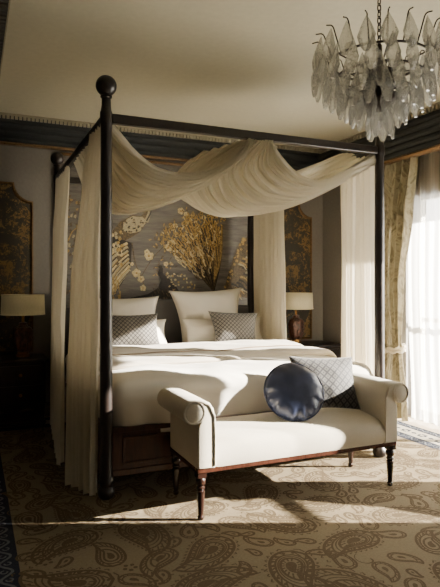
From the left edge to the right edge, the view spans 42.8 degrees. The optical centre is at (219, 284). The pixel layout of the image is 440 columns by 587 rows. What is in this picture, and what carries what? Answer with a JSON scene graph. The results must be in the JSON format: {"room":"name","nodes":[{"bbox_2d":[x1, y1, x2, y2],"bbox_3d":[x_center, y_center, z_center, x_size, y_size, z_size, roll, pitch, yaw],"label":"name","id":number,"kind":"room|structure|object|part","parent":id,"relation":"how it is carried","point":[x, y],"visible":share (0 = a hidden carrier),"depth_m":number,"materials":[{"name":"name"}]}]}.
{"room":"bedroom","nodes":[
{"label":"bedroom","id":0,"kind":"room"},
{"bbox_2d":[0,145,322,401],"bbox_3d":[-1.101,-0.150,5.717,5.500,2.800,0.150,0,0,-24],"label":"wall","id":1,"kind":"structure","parent":0,"point":[31,170],"depth_m":5.38,"materials":[{"name":"paint"}]},
{"bbox_2d":[0,181,32,352],"bbox_3d":[-2.110,-0.165,5.173,0.744,1.590,0.026,0,0,-24],"label":"wall panel","id":2,"kind":"object","parent":1,"relation":"attached to","point":[16,212],"visible":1,"depth_m":5.25,"materials":[{"name":"paper"}]},
{"bbox_2d":[0,402,49,415],"bbox_3d":[-1.112,1.185,5.619,5.100,0.130,0.020,0,0,-24],"label":"baseboard","id":3,"kind":"structure","parent":1,"relation":"attached to","point":[47,405],"depth_m":5.37,"materials":[{"name":"brown wood"}]},
{"bbox_2d":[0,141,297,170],"bbox_3d":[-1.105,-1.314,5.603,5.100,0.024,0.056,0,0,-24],"label":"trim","id":4,"kind":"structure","parent":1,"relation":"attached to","point":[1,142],"depth_m":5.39,"materials":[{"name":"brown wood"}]},
{"bbox_2d":[60,152,247,307],"bbox_3d":[-0.626,-0.375,5.824,2.105,1.810,0.031,0,0,-24],"label":"mural","id":5,"kind":"object","parent":1,"relation":"attached to","point":[176,246],"visible":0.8,"depth_m":5.87,"materials":[{"name":"paper"}]},
{"bbox_2d":[0,112,318,169],"bbox_3d":[-1.082,-1.438,5.550,5.100,0.225,0.170,0,0,-24],"label":"trim","id":6,"kind":"structure","parent":1,"relation":"attached to","point":[11,130],"depth_m":5.61,"materials":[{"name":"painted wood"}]},
{"bbox_2d":[284,204,311,339],"bbox_3d":[0.732,-0.165,6.427,0.746,1.590,0.026,0,0,-24],"label":"wall panel","id":7,"kind":"object","parent":1,"relation":"attached to","point":[297,225],"visible":0.44,"depth_m":6.51,"materials":[{"name":"paper"}]},
{"bbox_2d":[0,0,439,148],"bbox_3d":[0.584,-1.600,1.897,5.500,0.100,8.500,0,0,-24],"label":"ceiling","id":8,"kind":"structure","parent":0,"point":[236,64],"depth_m":3.81,"materials":[{"name":"paint"}]},
{"bbox_2d":[0,0,10,74],"bbox_3d":[-0.446,-1.530,1.333,0.120,0.037,8.000,0,0,-24],"label":"trim","id":9,"kind":"structure","parent":8,"relation":"attached to","point":[4,4],"depth_m":3.27,"materials":[{"name":"paint"}]},
{"bbox_2d":[311,0,439,141],"bbox_3d":[0.763,-1.125,2.696,0.648,0.850,0.652,0,0,-24],"label":"glass chandelier","id":10,"kind":"object","parent":8,"relation":"hanging from","point":[366,86],"visible":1,"depth_m":2.52,"materials":[{"name":"clear glass"}]},
{"bbox_3d":[0.521,-1.128,2.569,0.087,0.118,0.006,0,0,-28],"label":"wire arm","id":11,"kind":"part","parent":10,"relation":"part of","materials":[{"name":"brown metal"}]},
{"bbox_3d":[0.764,-0.995,2.698,0.482,0.330,0.482,0,0,-24],"label":"frame","id":12,"kind":"part","parent":10,"relation":"part of","materials":[{"name":"brown metal"}]},
{"bbox_3d":[0.764,-1.345,2.698,0.019,0.389,0.019,0,0,21],"label":"chain","id":13,"kind":"part","parent":10,"relation":"part of","materials":[{"name":"brown metal"}]},
{"bbox_3d":[0.893,-1.128,2.454,0.006,0.118,0.087,0,0,-28],"label":"wire arm","id":14,"kind":"part","parent":10,"relation":"part of","materials":[{"name":"brown metal"}]},
{"bbox_2d":[44,414,439,433],"bbox_3d":[0.584,1.300,1.897,5.500,0.100,8.500,0,0,-24],"label":"floor","id":15,"kind":"structure","parent":0,"point":[420,421],"depth_m":5.07,"materials":[{"name":"patterned carpet"}]},
{"bbox_2d":[0,417,439,586],"bbox_3d":[0.377,1.243,3.471,3.840,0.013,4.856,0,0,-24],"label":"rug","id":16,"kind":"object","parent":15,"relation":"on","point":[322,521],"visible":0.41,"depth_m":2.89,"materials":[{"name":"carpet"}]},
{"bbox_2d":[0,353,49,427],"bbox_3d":[-1.968,0.945,4.895,0.880,0.610,0.494,0,0,-24],"label":"nightstand","id":17,"kind":"object","parent":16,"relation":"on","point":[22,379],"visible":1,"depth_m":4.81,"materials":[{"name":"brown wood"}]},
{"bbox_3d":[-1.883,0.767,4.704,0.760,0.155,0.016,0,0,-24],"label":"drawer","id":18,"kind":"part","parent":17,"relation":"part of","materials":[{"name":"brown wood"}]},
{"bbox_3d":[-1.883,0.938,4.704,0.760,0.155,0.016,0,0,-24],"label":"drawer","id":19,"kind":"part","parent":17,"relation":"part of","materials":[{"name":"brown wood"}]},
{"bbox_2d":[0,294,44,356],"bbox_3d":[-1.758,0.362,5.017,0.381,0.555,0.381,0,0,-24],"label":"table lamp","id":20,"kind":"object","parent":17,"relation":"on","point":[22,305],"visible":1,"depth_m":4.93,"materials":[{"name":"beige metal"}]},
{"bbox_3d":[-1.758,0.175,5.017,0.376,0.180,0.376,0,0,-24],"label":"lamp shade","id":21,"kind":"part","parent":20,"relation":"part of","materials":[{"name":"fabric"}]},
{"bbox_2d":[0,411,45,426],"bbox_3d":[-1.977,1.188,4.915,0.820,0.025,0.430,0,0,-24],"label":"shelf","id":22,"kind":"object","parent":17,"relation":"attached to","point":[27,417],"depth_m":4.91,"materials":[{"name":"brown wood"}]},
{"bbox_3d":[-1.546,1.131,4.881,0.060,0.213,0.060,0,0,-24],"label":"leg","id":23,"kind":"part","parent":17,"relation":"part of","materials":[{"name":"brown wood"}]},
{"bbox_2d":[50,75,385,499],"bbox_3d":[-0.168,0.011,4.598,2.102,2.454,2.172,0,0,-24],"label":"bed","id":24,"kind":"object","parent":16,"relation":"on","point":[122,450],"visible":0.42,"depth_m":3.36,"materials":[{"name":"black wood"}]},
{"bbox_3d":[-1.487,0.068,5.137,0.100,2.340,0.100,0,0,-24],"label":"post","id":25,"kind":"part","parent":24,"relation":"part of","materials":[{"name":"black wood"}]},
{"bbox_2d":[50,165,69,464],"bbox_3d":[-1.264,0.142,4.457,0.141,2.185,1.327,0,0,-18],"label":"drape","id":26,"kind":"object","parent":24,"relation":"hanging from","point":[60,223],"visible":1,"depth_m":4.35,"materials":[{"name":"beige fabric"}]},
{"bbox_3d":[-0.582,-0.968,5.536,1.920,0.055,0.044,0,0,-24],"label":"canopy rail","id":27,"kind":"part","parent":24,"relation":"part of","materials":[{"name":"black wood"}]},
{"bbox_3d":[-1.074,-0.968,4.199,0.044,0.055,1.990,0,0,-24],"label":"canopy rail","id":28,"kind":"part","parent":24,"relation":"part of","materials":[{"name":"black wood"}]},
{"bbox_3d":[-1.074,0.970,4.199,0.040,0.280,1.990,0,0,-24],"label":"rail","id":29,"kind":"part","parent":24,"relation":"part of","materials":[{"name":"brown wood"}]},
{"bbox_2d":[65,125,100,495],"bbox_3d":[-0.837,0.143,3.431,0.196,2.186,0.374,0,0,-24],"label":"drape","id":30,"kind":"object","parent":24,"relation":"hanging from","point":[81,449],"visible":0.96,"depth_m":3.39,"materials":[{"name":"beige fabric"}]},
{"bbox_3d":[-0.660,0.068,3.261,0.100,2.340,0.100,0,0,-24],"label":"post","id":31,"kind":"part","parent":24,"relation":"part of","materials":[{"name":"black wood"}]},
{"bbox_2d":[99,296,158,321],"bbox_3d":[-0.918,0.342,5.191,0.777,0.475,0.228,0,0,-29],"label":"pillow","id":32,"kind":"object","parent":24,"relation":"on","point":[147,305],"visible":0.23,"depth_m":5.20,"materials":[{"name":"fabric"}]},
{"bbox_3d":[-0.330,0.968,3.380,0.520,0.165,0.011,0,0,-24],"label":"panel moulding","id":33,"kind":"part","parent":24,"relation":"part of","materials":[{"name":"brown wood"}]},
{"bbox_3d":[-0.586,0.545,5.545,1.908,0.810,0.080,0,0,-24],"label":"headboard","id":34,"kind":"part","parent":24,"relation":"part of","materials":[{"name":"grey fabric"}]},
{"bbox_2d":[74,125,252,214],"bbox_3d":[-0.602,-0.713,3.668,1.507,0.499,0.694,0,0,26],"label":"swag","id":35,"kind":"object","parent":24,"relation":"hanging from","point":[138,185],"visible":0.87,"depth_m":3.55},
{"bbox_3d":[0.248,0.970,3.656,1.920,0.280,0.050,0,0,-24],"label":"footboard","id":36,"kind":"part","parent":24,"relation":"part of","materials":[{"name":"brown wood"}]},
{"bbox_2d":[169,287,240,342],"bbox_3d":[-0.117,0.302,5.543,0.779,0.556,0.232,0,0,-24],"label":"pillow","id":37,"kind":"object","parent":24,"relation":"on","point":[189,305],"visible":0.54,"depth_m":5.46,"materials":[{"name":"fabric"}]},
{"bbox_2d":[65,354,372,431],"bbox_3d":[-0.101,0.793,4.450,1.984,0.522,1.783,0,0,-24],"label":"duvet","id":38,"kind":"object","parent":24,"relation":"on","point":[231,387],"visible":0.2,"depth_m":3.56,"materials":[{"name":"white fabric"}]},
{"bbox_2d":[99,319,166,345],"bbox_3d":[-0.855,0.443,5.010,0.821,0.254,0.189,0,0,-23],"label":"pillow","id":39,"kind":"object","parent":38,"relation":"on","point":[160,323],"visible":0.08,"depth_m":5.12,"materials":[{"name":"fabric"}]},
{"bbox_2d":[112,313,159,344],"bbox_3d":[-0.768,0.402,4.865,0.505,0.297,0.174,0,0,-19],"label":"cushion","id":40,"kind":"object","parent":38,"relation":"on","point":[126,329],"visible":0.76,"depth_m":4.83,"materials":[{"name":"fabric"}]},
{"bbox_2d":[98,339,336,375],"bbox_3d":[-0.129,0.692,4.510,1.981,0.407,1.051,0,0,-24],"label":"bedspread","id":41,"kind":"object","parent":38,"relation":"on","point":[123,356],"visible":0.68,"depth_m":4.34,"materials":[{"name":"white fabric"}]},
{"bbox_2d":[182,317,262,342],"bbox_3d":[0.042,0.443,5.407,0.840,0.254,0.190,0,0,-24],"label":"pillow","id":42,"kind":"object","parent":38,"relation":"on","point":[198,330],"visible":0.44,"depth_m":5.26,"materials":[{"name":"fabric"}]},
{"bbox_2d":[208,311,256,341],"bbox_3d":[0.143,0.396,5.265,0.499,0.308,0.165,0,0,-17],"label":"cushion","id":43,"kind":"object","parent":38,"relation":"on","point":[227,326],"visible":0.97,"depth_m":5.21,"materials":[{"name":"fabric"}]},
{"bbox_3d":[0.246,-0.968,3.660,1.920,0.055,0.044,0,0,-24],"label":"canopy rail","id":44,"kind":"part","parent":24,"relation":"part of","materials":[{"name":"black wood"}]},
{"bbox_3d":[0.324,0.068,5.936,0.100,2.340,0.100,0,0,-24],"label":"post","id":45,"kind":"part","parent":24,"relation":"part of","materials":[{"name":"black wood"}]},
{"bbox_2d":[253,210,286,339],"bbox_3d":[0.502,0.141,5.593,0.089,2.183,0.670,0,0,-24],"label":"drape","id":46,"kind":"object","parent":24,"relation":"hanging from","point":[269,276],"visible":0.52,"depth_m":5.53,"materials":[{"name":"beige fabric"}]},
{"bbox_2d":[178,139,375,216],"bbox_3d":[0.347,-0.768,4.258,1.399,0.535,1.141,0,0,-24],"label":"swag","id":47,"kind":"object","parent":24,"relation":"hanging from","point":[263,181],"visible":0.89,"depth_m":3.91},
{"bbox_2d":[341,165,374,449],"bbox_3d":[1.063,0.143,4.316,0.091,2.186,0.440,0,0,-24],"label":"drape","id":48,"kind":"object","parent":24,"relation":"hanging from","point":[357,193],"visible":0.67,"depth_m":4.30,"materials":[{"name":"beige fabric"}]},
{"bbox_3d":[0.738,-0.968,4.998,0.044,0.055,1.990,0,0,-24],"label":"canopy rail","id":49,"kind":"part","parent":24,"relation":"part of","materials":[{"name":"black wood"}]},
{"bbox_3d":[1.152,0.068,4.060,0.100,2.340,0.100,0,0,-24],"label":"post","id":50,"kind":"part","parent":24,"relation":"part of","materials":[{"name":"black wood"}]},
{"bbox_2d":[157,373,408,520],"bbox_3d":[0.398,0.920,3.392,1.482,0.636,0.470,0,0,-24],"label":"upholstered bench","id":51,"kind":"object","parent":16,"relation":"on","point":[206,443],"visible":0.91,"depth_m":3.21,"materials":[{"name":"white fabric"}]},
{"bbox_3d":[-0.261,1.101,3.325,0.052,0.273,0.052,0,0,-24],"label":"leg","id":52,"kind":"part","parent":51,"relation":"part of","materials":[{"name":"brown wood"}]},
{"bbox_3d":[-0.198,0.782,3.133,0.184,0.360,0.458,0,0,-24],"label":"arm","id":53,"kind":"part","parent":51,"relation":"part of","materials":[{"name":"beige fabric"}]},
{"bbox_3d":[-0.102,1.101,2.964,0.052,0.273,0.052,0,0,-24],"label":"leg","id":54,"kind":"part","parent":51,"relation":"part of","materials":[{"name":"brown wood"}]},
{"bbox_3d":[0.395,0.974,3.398,1.315,0.028,0.450,0,0,-24],"label":"seat rail","id":55,"kind":"part","parent":51,"relation":"part of","materials":[{"name":"brown wood"}]},
{"bbox_2d":[264,362,323,421],"bbox_3d":[0.449,0.646,3.403,0.372,0.329,0.244,0,0,-1],"label":"cushion","id":56,"kind":"object","parent":51,"relation":"on","point":[292,391],"visible":1,"depth_m":3.34,"materials":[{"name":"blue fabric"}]},
{"bbox_3d":[0.396,0.878,3.395,1.119,0.168,0.467,0,0,-24],"label":"seat","id":57,"kind":"part","parent":51,"relation":"part of","materials":[{"name":"beige fabric"}]},
{"bbox_2d":[289,356,360,409],"bbox_3d":[0.677,0.633,3.643,0.450,0.340,0.189,0,0,-8],"label":"cushion","id":58,"kind":"object","parent":51,"relation":"on","point":[335,375],"visible":0.66,"depth_m":3.61,"materials":[{"name":"grey fabric"}]},
{"bbox_3d":[0.891,1.101,3.833,0.052,0.273,0.052,0,0,-24],"label":"leg","id":59,"kind":"part","parent":51,"relation":"part of","materials":[{"name":"brown wood"}]},
{"bbox_3d":[0.991,0.782,3.657,0.184,0.360,0.458,0,0,-24],"label":"arm","id":60,"kind":"part","parent":51,"relation":"part of","materials":[{"name":"beige fabric"}]},
{"bbox_3d":[1.050,1.101,3.472,0.052,0.273,0.052,0,0,-24],"label":"leg","id":61,"kind":"part","parent":51,"relation":"part of","materials":[{"name":"brown wood"}]},
{"bbox_2d":[299,340,340,357],"bbox_3d":[0.864,0.945,6.144,0.880,0.610,0.494,0,0,-24],"label":"nightstand","id":62,"kind":"object","parent":16,"relation":"on","point":[335,347],"visible":0.04,"depth_m":6.09,"materials":[{"name":"brown wood"}]},
{"bbox_2d":[286,292,312,342],"bbox_3d":[0.837,0.362,6.195,0.381,0.555,0.381,0,0,-24],"label":"table lamp","id":63,"kind":"object","parent":62,"relation":"on","point":[295,301],"visible":0.86,"depth_m":6.08,"materials":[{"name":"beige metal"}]},
{"bbox_3d":[0.837,0.175,6.195,0.376,0.180,0.376,0,0,-24],"label":"lamp shade","id":64,"kind":"part","parent":63,"relation":"part of","materials":[{"name":"fabric"}]},
{"bbox_3d":[0.948,0.767,5.953,0.760,0.155,0.016,0,0,-24],"label":"drawer","id":65,"kind":"part","parent":62,"relation":"part of","materials":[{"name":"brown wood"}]},
{"bbox_2d":[323,152,438,414],"bbox_3d":[2.986,-0.150,2.956,0.250,2.800,8.200,0,0,-24],"label":"wall","id":66,"kind":"structure","parent":0,"point":[332,241],"depth_m":6.42,"materials":[{"name":"paint"}]},
{"bbox_2d":[317,102,439,162],"bbox_3d":[2.809,-1.365,2.785,0.212,0.370,8.030,0,0,-24],"label":"trim","id":67,"kind":"structure","parent":66,"relation":"attached to","point":[422,132],"depth_m":5.06,"materials":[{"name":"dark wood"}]},
{"bbox_2d":[384,157,417,420],"bbox_3d":[1.625,0.030,5.307,0.162,2.421,0.601,0,0,-24],"label":"drape","id":68,"kind":"object","parent":66,"relation":"hanging from","point":[400,178],"visible":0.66,"depth_m":5.24,"materials":[{"name":"beige fabric"}]},
{"bbox_2d":[384,144,439,165],"bbox_3d":[2.711,-1.165,2.808,0.072,0.031,8.150,0,0,-24],"label":"trim","id":69,"kind":"structure","parent":66,"relation":"attached to","point":[436,147],"depth_m":5.00,"materials":[{"name":"brown wood"}]},
{"bbox_2d":[408,151,439,425],"bbox_3d":[2.310,0.027,4.014,0.080,2.414,2.820,0,0,-24],"label":"sheer curtain","id":70,"kind":"object","parent":66,"relation":"hanging from","point":[414,252],"visible":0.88,"depth_m":5.14,"materials":[{"name":"white fabric"}]},
{"bbox_2d":[417,194,439,419],"bbox_3d":[2.360,0.195,4.462,0.060,2.110,2.140,0,0,-24],"label":"window","id":71,"kind":"structure","parent":66,"relation":"in","point":[421,410],"depth_m":5.39,"materials":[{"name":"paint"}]},
{"bbox_2d":[421,152,439,196],"bbox_3d":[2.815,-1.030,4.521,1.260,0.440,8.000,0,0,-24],"label":"curtain","id":72,"kind":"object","parent":66,"relation":"attached to","point":[423,177],"depth_m":5.11,"materials":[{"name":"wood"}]}
]}

